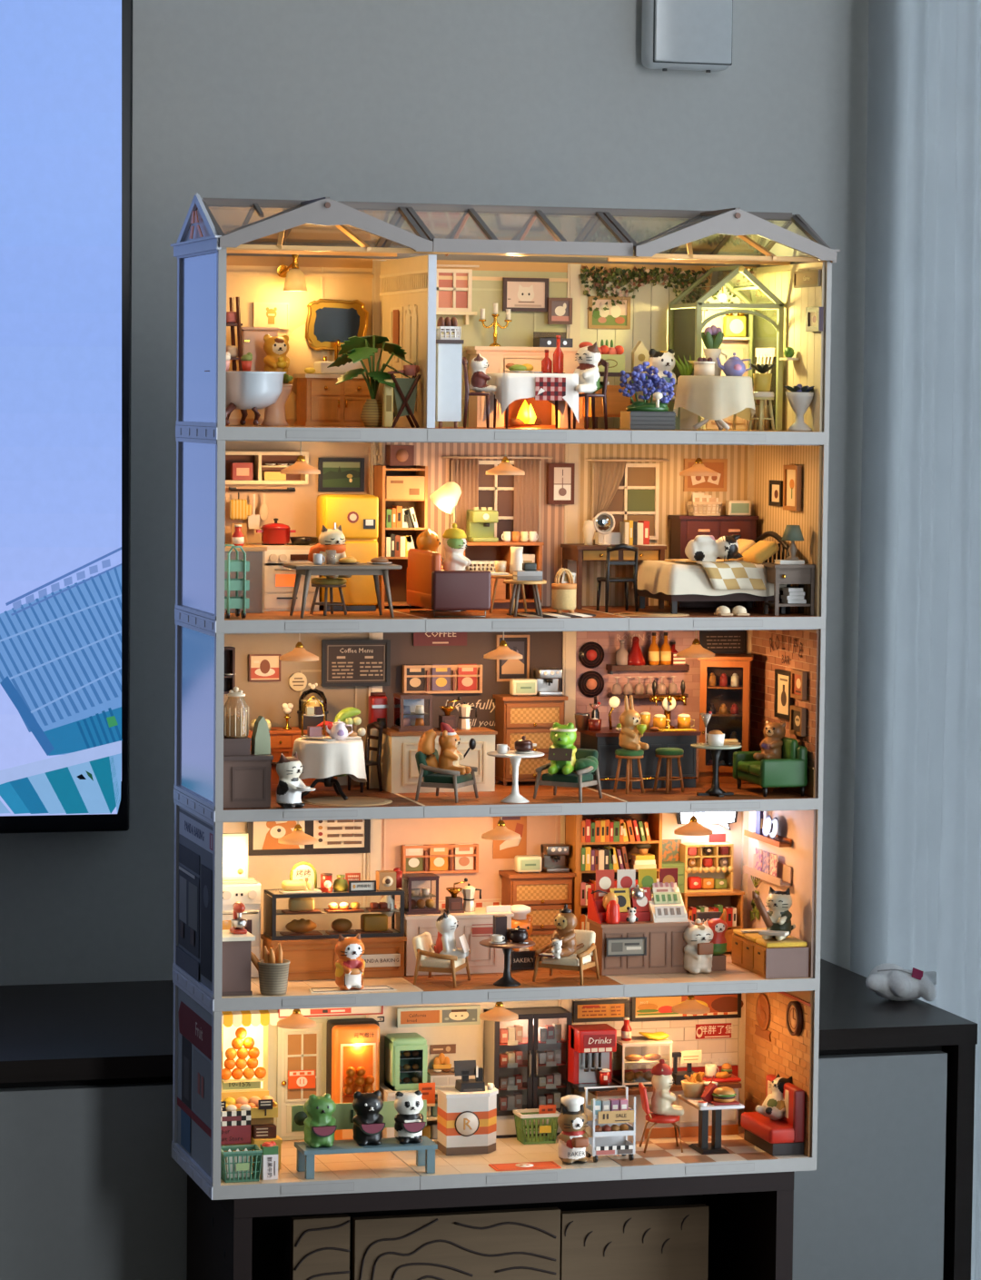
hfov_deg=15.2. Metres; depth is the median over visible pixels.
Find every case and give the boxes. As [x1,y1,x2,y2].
[263,887,404,940]
[391,693,434,731]
[398,873,440,914]
[611,1035,673,1087]
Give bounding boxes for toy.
[687,847,696,855]
[687,858,695,867]
[702,857,713,867]
[703,846,712,854]
[718,846,728,854]
[719,857,728,866]
[865,962,936,1001]
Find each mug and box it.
[313,553,325,564]
[487,1082,494,1090]
[491,934,505,942]
[496,744,509,753]
[501,531,510,542]
[511,531,520,542]
[520,531,529,542]
[528,531,538,542]
[653,714,670,728]
[677,714,694,728]
[704,1063,719,1078]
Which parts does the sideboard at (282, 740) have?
drawer, door, drawer, door, door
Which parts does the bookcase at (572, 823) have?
shelf, shelf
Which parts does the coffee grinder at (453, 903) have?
drawer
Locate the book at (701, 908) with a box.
[695,905,704,912]
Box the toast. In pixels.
[370,555,388,562]
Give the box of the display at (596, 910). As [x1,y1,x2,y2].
[587,887,650,923]
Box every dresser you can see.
[492,694,567,785]
[498,870,575,957]
[668,515,758,607]
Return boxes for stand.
[186,1170,794,1279]
[220,1090,282,1169]
[281,703,293,729]
[300,695,325,737]
[648,886,688,922]
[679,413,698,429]
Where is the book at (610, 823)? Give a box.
[609,821,613,842]
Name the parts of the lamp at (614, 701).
stem, globe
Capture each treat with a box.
[403,705,410,714]
[403,717,410,725]
[415,704,424,714]
[415,717,424,725]
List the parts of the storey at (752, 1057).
belt trim, ceiling panel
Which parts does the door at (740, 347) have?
door panel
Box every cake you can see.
[278,880,321,893]
[305,706,314,714]
[307,725,321,736]
[314,706,322,714]
[360,913,387,931]
[694,357,714,376]
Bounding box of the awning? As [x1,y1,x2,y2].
[221,1009,278,1027]
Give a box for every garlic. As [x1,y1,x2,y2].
[226,1104,237,1111]
[239,1103,250,1111]
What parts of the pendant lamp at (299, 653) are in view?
lamp shade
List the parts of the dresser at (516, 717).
drawer, drawer, rattan panel, rattan panel, drawer, rattan panel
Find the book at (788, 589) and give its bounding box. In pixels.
[782,586,803,592]
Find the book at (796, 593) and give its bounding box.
[783,591,804,595]
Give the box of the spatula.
[248,494,259,528]
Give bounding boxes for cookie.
[649,726,659,730]
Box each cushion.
[412,932,434,962]
[415,748,438,777]
[420,956,465,968]
[423,773,472,783]
[541,772,593,783]
[541,953,591,965]
[572,748,598,774]
[574,929,595,955]
[733,928,766,938]
[737,760,760,773]
[744,932,793,942]
[749,764,760,776]
[755,937,807,947]
[781,736,798,758]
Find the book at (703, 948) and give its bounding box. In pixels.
[697,942,713,954]
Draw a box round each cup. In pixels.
[411,888,420,895]
[421,887,429,894]
[598,1068,610,1084]
[704,1075,717,1089]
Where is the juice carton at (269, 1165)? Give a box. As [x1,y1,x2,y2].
[259,1141,277,1180]
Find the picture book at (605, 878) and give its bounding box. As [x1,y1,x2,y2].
[595,869,614,899]
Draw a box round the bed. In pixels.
[630,531,791,614]
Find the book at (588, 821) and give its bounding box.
[582,817,590,842]
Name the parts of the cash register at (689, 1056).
post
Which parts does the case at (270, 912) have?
pane, glass, floor plate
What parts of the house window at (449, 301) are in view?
pane, pane, sill, curtain rod, pane, pane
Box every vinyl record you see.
[578,641,604,668]
[578,670,604,697]
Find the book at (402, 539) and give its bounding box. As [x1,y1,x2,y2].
[399,535,405,556]
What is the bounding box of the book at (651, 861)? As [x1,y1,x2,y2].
[629,858,655,864]
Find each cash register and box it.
[454,1060,485,1091]
[671,1050,701,1084]
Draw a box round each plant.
[327,335,413,426]
[674,355,695,396]
[783,347,794,357]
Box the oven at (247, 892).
[222,874,260,977]
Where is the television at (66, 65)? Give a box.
[0,0,132,833]
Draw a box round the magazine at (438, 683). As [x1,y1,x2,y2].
[431,664,450,690]
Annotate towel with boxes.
[226,311,237,323]
[226,345,238,357]
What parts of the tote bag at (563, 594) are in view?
handle, handle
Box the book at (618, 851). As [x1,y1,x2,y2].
[614,846,624,869]
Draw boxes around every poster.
[492,815,526,858]
[496,635,529,681]
[662,839,681,861]
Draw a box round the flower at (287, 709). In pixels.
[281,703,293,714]
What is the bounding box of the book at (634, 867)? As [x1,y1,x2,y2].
[628,863,656,869]
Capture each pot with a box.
[226,351,230,370]
[240,352,252,370]
[261,528,290,544]
[329,723,347,740]
[456,701,476,729]
[461,883,481,912]
[508,925,528,943]
[514,735,536,751]
[635,843,651,854]
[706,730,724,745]
[723,358,745,376]
[749,363,775,391]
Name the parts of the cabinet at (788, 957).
locker door, locker door, locker door, panel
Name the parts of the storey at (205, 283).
belt trim, window panel, moulding, picture rail, moulding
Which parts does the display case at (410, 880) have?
pane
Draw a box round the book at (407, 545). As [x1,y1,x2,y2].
[401,535,411,556]
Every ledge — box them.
[723,337,750,339]
[743,853,792,886]
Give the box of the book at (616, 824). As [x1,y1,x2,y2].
[609,819,619,842]
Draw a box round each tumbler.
[494,560,506,572]
[587,718,601,731]
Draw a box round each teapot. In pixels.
[325,719,353,740]
[716,352,751,376]
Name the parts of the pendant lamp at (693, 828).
lamp shade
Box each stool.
[309,577,347,615]
[613,748,644,793]
[653,747,684,793]
[747,391,774,430]
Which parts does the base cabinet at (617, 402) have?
leg, door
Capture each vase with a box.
[332,874,348,891]
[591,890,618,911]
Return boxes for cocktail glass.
[589,701,600,719]
[700,711,712,744]
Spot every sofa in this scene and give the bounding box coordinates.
[406,548,491,617]
[733,736,807,796]
[740,1073,804,1155]
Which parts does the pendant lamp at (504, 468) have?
lamp shade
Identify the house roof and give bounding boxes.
[170,192,840,275]
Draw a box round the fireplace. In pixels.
[464,346,584,427]
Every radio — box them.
[509,678,536,695]
[514,854,542,873]
[533,331,572,347]
[725,500,751,515]
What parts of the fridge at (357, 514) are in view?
door, door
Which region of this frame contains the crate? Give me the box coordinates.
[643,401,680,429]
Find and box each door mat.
[308,985,396,992]
[488,1160,561,1170]
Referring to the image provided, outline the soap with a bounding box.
[304,367,315,373]
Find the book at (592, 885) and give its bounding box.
[585,881,594,896]
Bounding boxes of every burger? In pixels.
[711,1086,736,1102]
[721,1062,732,1077]
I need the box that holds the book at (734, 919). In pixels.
[730,906,736,926]
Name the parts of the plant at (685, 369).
pot, flower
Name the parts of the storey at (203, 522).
belt trim, window panel, ceiling panel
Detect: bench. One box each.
[291,1099,437,1179]
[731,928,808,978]
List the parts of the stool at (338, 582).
leg, leg, seat, leg, leg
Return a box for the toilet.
[240,327,292,426]
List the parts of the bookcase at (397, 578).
shelf, shelf, shelf, shelf, shelf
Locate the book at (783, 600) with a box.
[782,598,806,603]
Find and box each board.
[231,523,247,544]
[247,819,370,855]
[250,715,270,754]
[277,1005,383,1018]
[290,1214,349,1279]
[321,639,390,686]
[351,1207,560,1279]
[396,1004,480,1027]
[559,1203,708,1279]
[573,999,628,1022]
[631,992,743,1022]
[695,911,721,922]
[724,738,740,744]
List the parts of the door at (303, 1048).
pane, pane, pane, panel, pane, pane, pane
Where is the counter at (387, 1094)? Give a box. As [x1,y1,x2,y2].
[379,1082,455,1142]
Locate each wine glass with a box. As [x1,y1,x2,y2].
[612,676,621,694]
[623,676,633,694]
[635,676,644,694]
[645,675,653,694]
[656,675,666,694]
[667,675,677,694]
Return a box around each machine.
[365,692,389,788]
[466,506,498,542]
[533,667,562,695]
[540,843,569,873]
[567,1023,617,1091]
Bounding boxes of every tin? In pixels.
[230,462,253,480]
[393,867,402,888]
[591,1099,601,1114]
[600,1099,610,1111]
[608,1098,618,1111]
[617,1098,627,1110]
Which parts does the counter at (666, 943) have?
panel moulding, panel moulding, panel moulding, panel moulding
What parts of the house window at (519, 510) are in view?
pane, pane, curtain rod, pane, pane, pane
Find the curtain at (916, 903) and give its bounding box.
[850,0,980,1279]
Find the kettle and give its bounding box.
[629,884,648,900]
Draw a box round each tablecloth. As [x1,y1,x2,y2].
[291,736,367,782]
[483,372,578,422]
[673,375,755,420]
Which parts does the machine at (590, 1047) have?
sign plate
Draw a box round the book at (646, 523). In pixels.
[638,520,649,544]
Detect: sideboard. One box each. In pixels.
[268,726,337,790]
[463,540,544,608]
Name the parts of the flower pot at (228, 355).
pot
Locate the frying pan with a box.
[289,536,317,544]
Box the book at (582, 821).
[581,819,585,842]
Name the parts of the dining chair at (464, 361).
rail, leg, seat, leg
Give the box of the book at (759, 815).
[755,811,764,835]
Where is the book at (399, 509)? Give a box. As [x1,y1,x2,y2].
[392,506,402,527]
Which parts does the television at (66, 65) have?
screen railing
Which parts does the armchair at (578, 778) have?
leg, armrest, leg, seat rail, leg, armrest, leg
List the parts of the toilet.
tank, tank lid, bowl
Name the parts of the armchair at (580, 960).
leg, armrest, seat rail, leg, armrest, leg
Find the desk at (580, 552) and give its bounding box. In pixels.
[560,543,666,609]
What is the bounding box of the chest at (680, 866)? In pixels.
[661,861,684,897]
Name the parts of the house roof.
gable glass, gable frame, gable panel, roof pane, gable knob, roof pane, roof pane, roof pane, wall plate, roof pane, roof pane, roof pane, roof pane, gable knob, gable panel, gable frame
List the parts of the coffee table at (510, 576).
leg, leg, leg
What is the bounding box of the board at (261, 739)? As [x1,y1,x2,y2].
[250,715,270,754]
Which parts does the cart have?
post, post, push handle, panel, post, post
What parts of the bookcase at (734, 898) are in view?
toy shelf, door, shelf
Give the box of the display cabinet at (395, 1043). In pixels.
[384,1032,427,1091]
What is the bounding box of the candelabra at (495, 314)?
[478,303,512,346]
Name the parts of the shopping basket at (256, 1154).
name plate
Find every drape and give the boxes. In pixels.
[452,458,478,540]
[513,458,539,541]
[594,461,626,516]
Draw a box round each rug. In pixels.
[301,795,392,806]
[506,611,595,617]
[613,612,689,616]
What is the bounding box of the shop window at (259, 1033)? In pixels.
[221,1021,267,1091]
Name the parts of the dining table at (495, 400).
leg, leg, leg, leg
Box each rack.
[390,373,421,427]
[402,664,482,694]
[607,693,688,698]
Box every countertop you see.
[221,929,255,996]
[222,929,255,941]
[223,754,273,760]
[224,543,267,551]
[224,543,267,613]
[260,933,406,945]
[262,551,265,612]
[293,374,370,378]
[379,1082,455,1096]
[382,726,497,735]
[394,907,514,919]
[436,1085,498,1098]
[574,1071,741,1141]
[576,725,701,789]
[586,918,694,928]
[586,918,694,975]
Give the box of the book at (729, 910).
[723,905,733,926]
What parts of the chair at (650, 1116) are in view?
leg, backrest, leg, seat, leg, leg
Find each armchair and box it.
[412,932,471,987]
[415,748,478,803]
[532,929,600,985]
[533,748,602,802]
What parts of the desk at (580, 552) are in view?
leg, leg, drawer, drawer, leg, leg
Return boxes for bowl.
[230,918,247,929]
[612,683,621,694]
[623,683,633,694]
[635,683,644,694]
[645,683,653,694]
[656,683,666,694]
[667,682,677,694]
[681,1071,705,1098]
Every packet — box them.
[421,1124,430,1138]
[426,1106,430,1116]
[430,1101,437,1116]
[430,1123,437,1139]
[498,1077,507,1088]
[498,1096,506,1110]
[499,1028,507,1042]
[499,1052,507,1065]
[506,1026,515,1041]
[506,1051,515,1062]
[506,1075,515,1085]
[506,1094,515,1108]
[513,1050,522,1064]
[513,1074,522,1087]
[513,1092,522,1109]
[514,1024,523,1041]
[537,1026,546,1041]
[537,1051,545,1063]
[537,1075,545,1086]
[537,1094,545,1108]
[544,1073,553,1083]
[544,1092,553,1104]
[545,1024,554,1039]
[545,1050,554,1061]
[551,1072,560,1085]
[551,1091,560,1108]
[552,1022,561,1041]
[552,1048,561,1062]
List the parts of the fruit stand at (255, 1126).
sign panel, chequered panel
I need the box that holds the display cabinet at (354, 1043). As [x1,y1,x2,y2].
[326,1018,379,1140]
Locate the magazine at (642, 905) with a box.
[631,887,651,912]
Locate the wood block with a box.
[711,953,725,971]
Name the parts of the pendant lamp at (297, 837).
lamp shade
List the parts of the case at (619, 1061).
pane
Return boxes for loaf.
[285,918,317,932]
[287,897,314,911]
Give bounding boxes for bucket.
[257,959,289,995]
[574,713,591,730]
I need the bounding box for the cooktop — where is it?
[249,543,314,549]
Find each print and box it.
[250,659,278,678]
[256,1128,267,1136]
[260,1101,270,1105]
[266,307,277,324]
[289,1071,314,1086]
[292,677,304,685]
[310,1007,351,1014]
[322,461,360,482]
[327,644,385,681]
[337,729,344,735]
[347,874,358,880]
[382,875,393,886]
[400,1008,476,1023]
[422,1087,435,1106]
[433,1046,450,1051]
[472,923,493,936]
[499,816,523,850]
[501,641,524,674]
[507,284,541,307]
[551,302,568,321]
[582,1005,620,1016]
[592,305,626,325]
[598,876,611,896]
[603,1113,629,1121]
[611,942,641,952]
[614,890,626,907]
[620,875,632,893]
[636,889,647,906]
[641,875,654,887]
[654,882,674,887]
[655,893,677,901]
[656,889,667,892]
[657,907,681,915]
[663,874,674,883]
[683,1055,698,1060]
[691,472,720,485]
[696,1027,729,1037]
[706,635,740,647]
[734,364,742,370]
[780,678,787,705]
[789,478,793,498]
[794,715,800,725]
[795,678,801,693]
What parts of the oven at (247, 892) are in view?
knob, door handle, door, control panel, door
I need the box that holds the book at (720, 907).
[714,903,723,914]
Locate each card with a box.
[345,873,360,888]
[492,914,510,941]
[538,1104,555,1113]
[692,492,704,513]
[699,495,711,513]
[706,497,718,513]
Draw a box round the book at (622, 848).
[615,843,629,869]
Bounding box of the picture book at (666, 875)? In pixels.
[659,867,677,886]
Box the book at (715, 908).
[709,906,718,911]
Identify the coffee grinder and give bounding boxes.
[436,695,461,731]
[443,877,467,912]
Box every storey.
[171,978,819,1200]
[172,799,823,1011]
[173,620,825,822]
[174,436,829,633]
[175,247,832,445]
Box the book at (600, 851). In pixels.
[596,847,604,870]
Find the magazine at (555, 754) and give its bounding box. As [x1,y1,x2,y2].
[547,747,572,761]
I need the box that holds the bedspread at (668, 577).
[630,558,773,596]
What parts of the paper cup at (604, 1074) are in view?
lid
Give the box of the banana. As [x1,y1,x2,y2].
[642,1033,669,1040]
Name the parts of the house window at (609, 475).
pane, pane, pane, curtain rod, pane, pane, pane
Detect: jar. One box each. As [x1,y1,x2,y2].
[223,686,248,738]
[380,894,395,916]
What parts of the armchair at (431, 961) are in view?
leg, armrest, seat rail, leg, leg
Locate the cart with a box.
[584,1085,635,1161]
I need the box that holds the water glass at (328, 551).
[325,549,336,564]
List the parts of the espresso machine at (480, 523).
cup rail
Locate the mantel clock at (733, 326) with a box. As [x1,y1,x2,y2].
[723,312,746,337]
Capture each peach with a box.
[233,1103,242,1108]
[236,1096,248,1104]
[247,1102,257,1107]
[248,1096,260,1106]
[261,1095,274,1103]
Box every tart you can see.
[327,902,337,910]
[338,902,349,909]
[350,902,360,909]
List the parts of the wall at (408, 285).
wall moulding, arched panel, arched panel, post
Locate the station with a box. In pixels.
[426,1067,461,1086]
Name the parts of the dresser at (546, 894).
rattan panel, drawer, rattan panel, drawer, rattan panel, drawer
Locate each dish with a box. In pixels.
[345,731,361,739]
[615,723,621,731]
[696,1101,707,1106]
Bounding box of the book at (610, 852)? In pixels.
[605,846,614,869]
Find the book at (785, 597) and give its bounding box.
[781,595,803,599]
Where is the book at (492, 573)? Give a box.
[490,572,508,575]
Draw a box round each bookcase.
[373,465,427,608]
[565,813,662,930]
[679,842,744,952]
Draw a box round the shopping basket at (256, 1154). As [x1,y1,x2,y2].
[220,1144,262,1182]
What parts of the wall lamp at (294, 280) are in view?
lamp shade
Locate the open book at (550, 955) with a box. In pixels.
[538,952,555,957]
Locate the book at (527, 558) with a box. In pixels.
[522,554,535,563]
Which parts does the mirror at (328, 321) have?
glass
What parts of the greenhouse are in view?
post, pane, eave rail, post, roof pane, bulb, post, roof pane, pane, post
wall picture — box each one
[248,654,281,681]
[253,302,289,328]
[317,457,364,491]
[502,277,548,311]
[547,297,572,324]
[587,296,630,328]
[683,458,727,491]
[768,480,783,506]
[773,668,793,720]
[783,465,802,511]
[789,705,806,736]
[790,669,807,699]
[805,306,823,331]
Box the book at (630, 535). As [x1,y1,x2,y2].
[624,519,633,545]
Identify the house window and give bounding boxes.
[436,264,479,324]
[441,456,552,541]
[585,458,668,539]
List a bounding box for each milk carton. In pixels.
[225,1149,232,1178]
[234,1148,241,1177]
[243,1148,249,1177]
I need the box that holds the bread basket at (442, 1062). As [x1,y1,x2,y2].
[432,1052,451,1069]
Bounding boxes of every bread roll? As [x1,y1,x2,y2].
[595,1125,602,1131]
[602,1124,611,1131]
[610,1124,620,1131]
[619,1123,628,1131]
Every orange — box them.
[221,1068,231,1080]
[223,1058,235,1070]
[225,1047,237,1059]
[231,1037,243,1049]
[231,1067,243,1079]
[235,1027,247,1039]
[235,1058,247,1069]
[237,1047,248,1059]
[243,1037,254,1049]
[243,1067,254,1079]
[247,1057,258,1069]
[248,1046,259,1058]
[254,1066,266,1078]
[343,1085,353,1094]
[344,1076,354,1085]
[346,1066,356,1076]
[353,1084,363,1092]
[354,1075,364,1085]
[356,1066,366,1076]
[363,1084,373,1092]
[365,1074,374,1084]
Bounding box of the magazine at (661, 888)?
[652,886,672,900]
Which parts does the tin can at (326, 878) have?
lid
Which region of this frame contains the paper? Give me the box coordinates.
[639,544,666,545]
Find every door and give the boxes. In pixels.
[276,1018,327,1140]
[705,339,748,428]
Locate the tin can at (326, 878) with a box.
[320,873,332,892]
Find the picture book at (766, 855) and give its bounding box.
[762,850,770,873]
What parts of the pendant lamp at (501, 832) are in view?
lamp shade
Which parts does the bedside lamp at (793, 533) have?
lamp shade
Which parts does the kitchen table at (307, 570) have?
leg, leg, leg, leg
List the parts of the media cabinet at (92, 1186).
door, door, panel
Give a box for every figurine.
[263,334,293,384]
[276,752,315,808]
[303,1092,337,1148]
[307,525,351,578]
[316,707,366,776]
[335,932,365,990]
[352,1090,385,1145]
[394,1090,426,1143]
[416,528,443,570]
[416,722,476,774]
[431,909,469,959]
[442,523,471,570]
[468,353,496,392]
[510,904,533,968]
[545,904,584,958]
[547,722,576,774]
[551,938,562,959]
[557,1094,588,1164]
[573,341,609,393]
[618,694,648,750]
[625,906,638,922]
[648,348,676,401]
[648,1059,684,1115]
[683,918,713,973]
[684,534,743,564]
[707,908,727,955]
[752,886,795,941]
[753,720,786,761]
[755,1073,792,1120]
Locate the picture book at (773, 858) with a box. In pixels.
[769,853,777,876]
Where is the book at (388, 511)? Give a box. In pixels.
[385,508,391,527]
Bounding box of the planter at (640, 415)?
[618,361,675,429]
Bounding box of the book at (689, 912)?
[687,908,692,920]
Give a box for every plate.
[319,738,336,741]
[335,561,360,564]
[367,561,392,564]
[488,941,506,943]
[505,370,529,372]
[514,750,535,754]
[763,814,772,837]
[769,816,778,839]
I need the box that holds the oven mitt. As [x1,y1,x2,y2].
[229,492,251,519]
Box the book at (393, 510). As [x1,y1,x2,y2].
[387,507,396,527]
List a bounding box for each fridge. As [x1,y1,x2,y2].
[316,494,378,611]
[483,1006,572,1138]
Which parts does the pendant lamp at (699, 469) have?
lamp shade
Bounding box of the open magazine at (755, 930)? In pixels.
[740,929,762,932]
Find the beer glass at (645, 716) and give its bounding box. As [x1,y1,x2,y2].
[640,711,650,729]
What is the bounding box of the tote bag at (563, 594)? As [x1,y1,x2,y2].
[551,567,576,613]
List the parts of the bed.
leg, leg, frame, mattress, leg, headboard, leg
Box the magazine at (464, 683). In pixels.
[457,664,476,690]
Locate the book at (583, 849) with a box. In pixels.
[581,846,585,871]
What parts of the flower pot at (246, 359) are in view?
pot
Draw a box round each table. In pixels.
[282,563,401,618]
[300,775,347,800]
[479,938,535,986]
[486,750,544,803]
[489,573,527,614]
[493,394,570,428]
[503,579,546,616]
[677,1094,744,1154]
[690,742,741,796]
[693,418,729,430]
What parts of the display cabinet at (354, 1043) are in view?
control panel, door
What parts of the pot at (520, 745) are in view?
lid, pot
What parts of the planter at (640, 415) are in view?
stem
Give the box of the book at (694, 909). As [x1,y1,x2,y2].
[687,905,696,922]
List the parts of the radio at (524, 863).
dial panel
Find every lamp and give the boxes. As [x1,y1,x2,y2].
[276,254,307,291]
[277,821,317,844]
[277,1008,316,1029]
[279,633,318,661]
[280,441,320,474]
[429,481,466,611]
[479,1002,518,1021]
[481,816,520,840]
[483,631,522,659]
[486,443,525,475]
[608,695,619,729]
[671,994,710,1014]
[674,812,712,835]
[676,630,714,657]
[679,444,717,476]
[781,525,803,560]
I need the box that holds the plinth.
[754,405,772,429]
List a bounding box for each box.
[223,736,251,755]
[262,471,286,480]
[375,870,396,890]
[385,445,414,466]
[385,476,425,498]
[595,532,621,544]
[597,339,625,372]
[687,876,701,889]
[701,877,714,889]
[701,1081,717,1102]
[714,878,727,888]
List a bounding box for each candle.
[478,308,486,321]
[491,303,499,316]
[504,308,512,321]
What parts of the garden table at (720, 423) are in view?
leg, leg, leg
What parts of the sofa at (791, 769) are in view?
leg, armrest, leg, sofa frame, armrest, backrest, leg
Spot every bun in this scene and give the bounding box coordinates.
[330,918,352,932]
[407,899,416,908]
[416,899,425,908]
[425,898,434,907]
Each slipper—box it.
[714,605,733,615]
[730,605,749,615]
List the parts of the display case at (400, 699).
pane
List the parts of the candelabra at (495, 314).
stem, arm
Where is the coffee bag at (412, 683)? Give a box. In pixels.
[406,664,425,690]
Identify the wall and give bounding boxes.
[0,0,868,985]
[379,254,436,427]
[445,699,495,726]
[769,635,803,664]
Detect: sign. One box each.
[287,1069,315,1089]
[288,672,307,691]
[289,861,317,888]
[348,880,376,892]
[413,632,466,645]
[418,1082,435,1106]
[511,951,535,970]
[605,936,646,956]
[616,634,669,640]
[676,811,737,830]
[695,1022,733,1039]
[754,992,771,1041]
[793,269,821,287]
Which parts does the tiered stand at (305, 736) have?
plate, plate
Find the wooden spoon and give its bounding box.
[258,493,268,521]
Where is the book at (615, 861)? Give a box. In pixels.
[604,845,619,870]
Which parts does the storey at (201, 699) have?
belt trim, window panel, moulding, ceiling panel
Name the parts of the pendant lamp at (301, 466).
lamp shade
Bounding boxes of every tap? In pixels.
[323,338,340,361]
[584,1052,588,1071]
[590,1052,595,1071]
[596,1052,602,1071]
[648,679,686,728]
[651,679,657,705]
[666,694,672,704]
[679,679,686,704]
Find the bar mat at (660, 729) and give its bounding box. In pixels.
[658,728,695,731]
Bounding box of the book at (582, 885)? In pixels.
[580,881,585,905]
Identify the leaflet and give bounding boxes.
[652,878,677,889]
[653,892,681,903]
[654,905,684,917]
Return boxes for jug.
[509,546,523,574]
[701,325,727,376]
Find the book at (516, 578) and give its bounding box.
[512,575,542,580]
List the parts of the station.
drawer, drawer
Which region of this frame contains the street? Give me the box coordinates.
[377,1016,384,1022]
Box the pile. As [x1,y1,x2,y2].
[715,1071,728,1078]
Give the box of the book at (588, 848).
[582,844,590,870]
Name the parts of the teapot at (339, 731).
spout, lid, handle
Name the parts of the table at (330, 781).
leg, leg, leg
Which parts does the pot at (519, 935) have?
lid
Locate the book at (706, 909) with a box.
[701,905,708,912]
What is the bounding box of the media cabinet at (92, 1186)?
[0,958,977,1279]
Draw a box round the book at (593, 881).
[589,879,595,897]
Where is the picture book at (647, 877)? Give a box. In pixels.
[638,868,656,889]
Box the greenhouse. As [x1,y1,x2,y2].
[667,265,783,430]
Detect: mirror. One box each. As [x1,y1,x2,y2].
[305,298,368,350]
[593,511,615,545]
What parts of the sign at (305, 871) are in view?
panel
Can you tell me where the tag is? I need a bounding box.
[709,833,725,842]
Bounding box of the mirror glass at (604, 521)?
[595,513,613,532]
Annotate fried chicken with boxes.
[624,1071,634,1081]
[634,1071,644,1081]
[643,1070,653,1081]
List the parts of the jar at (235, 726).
lid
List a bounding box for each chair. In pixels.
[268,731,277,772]
[347,721,383,792]
[461,357,489,427]
[573,358,609,429]
[596,543,638,612]
[638,1081,683,1152]
[732,347,776,429]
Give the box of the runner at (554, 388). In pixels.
[533,372,565,400]
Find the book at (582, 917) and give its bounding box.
[580,913,585,930]
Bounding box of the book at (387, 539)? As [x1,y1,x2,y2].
[385,536,390,556]
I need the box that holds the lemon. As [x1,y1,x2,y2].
[223,1097,236,1104]
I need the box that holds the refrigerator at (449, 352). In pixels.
[435,339,464,427]
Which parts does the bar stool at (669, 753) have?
leg, leg, seat, leg, leg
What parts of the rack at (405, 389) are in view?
cross leg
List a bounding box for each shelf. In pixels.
[226,296,242,419]
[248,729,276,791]
[261,465,290,466]
[276,908,399,914]
[342,1094,353,1097]
[401,843,478,873]
[403,712,428,714]
[407,893,436,897]
[426,1114,436,1121]
[464,346,579,359]
[490,597,541,602]
[498,1060,565,1067]
[498,1081,565,1090]
[499,1037,565,1045]
[605,664,689,674]
[625,1056,669,1063]
[706,684,743,689]
[706,712,742,716]
[744,829,792,847]
[779,347,799,360]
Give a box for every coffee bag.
[405,844,423,871]
[406,664,425,690]
[429,843,448,870]
[455,843,473,870]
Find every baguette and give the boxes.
[251,952,259,972]
[262,945,268,962]
[267,947,276,962]
[275,942,280,962]
[276,944,282,962]
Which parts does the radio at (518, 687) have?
dial panel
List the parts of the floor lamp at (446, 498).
lamp shade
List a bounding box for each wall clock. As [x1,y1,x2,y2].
[546,463,575,504]
[785,1001,803,1035]
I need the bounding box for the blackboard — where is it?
[699,630,746,653]
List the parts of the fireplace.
moulding, moulding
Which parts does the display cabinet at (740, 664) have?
cornice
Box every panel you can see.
[176,808,213,991]
[177,987,211,1177]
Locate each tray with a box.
[204,370,258,371]
[224,559,249,571]
[224,578,249,590]
[224,596,249,608]
[279,931,322,935]
[281,908,321,913]
[292,787,315,791]
[324,907,364,912]
[325,929,357,934]
[355,929,393,933]
[366,907,390,912]
[467,536,498,542]
[535,690,562,695]
[541,866,569,873]
[570,1082,617,1091]
[585,1104,635,1119]
[585,1120,635,1137]
[585,1135,635,1155]
[702,1073,741,1082]
[709,1100,739,1105]
[758,929,789,936]
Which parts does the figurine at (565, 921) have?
crown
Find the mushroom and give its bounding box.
[653,391,662,407]
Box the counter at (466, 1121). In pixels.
[436,1085,498,1155]
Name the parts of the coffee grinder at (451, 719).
drawer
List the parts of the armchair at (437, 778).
leg, leg, armrest, seat rail, leg, armrest, leg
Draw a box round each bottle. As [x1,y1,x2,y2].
[232,524,244,545]
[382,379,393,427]
[541,349,552,372]
[552,335,564,372]
[591,695,599,718]
[605,900,619,923]
[615,639,628,664]
[621,1016,631,1041]
[647,632,659,664]
[659,632,671,664]
[670,641,677,664]
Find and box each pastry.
[369,902,378,908]
[378,902,387,908]
[402,1077,410,1082]
[403,1051,410,1056]
[403,1063,410,1070]
[411,1051,418,1056]
[411,1063,418,1069]
[411,1077,418,1082]
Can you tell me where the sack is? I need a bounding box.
[753,357,768,405]
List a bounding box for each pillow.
[723,538,755,560]
[742,540,779,564]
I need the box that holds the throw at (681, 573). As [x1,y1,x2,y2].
[664,558,766,589]
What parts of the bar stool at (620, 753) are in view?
leg, leg, seat, leg, leg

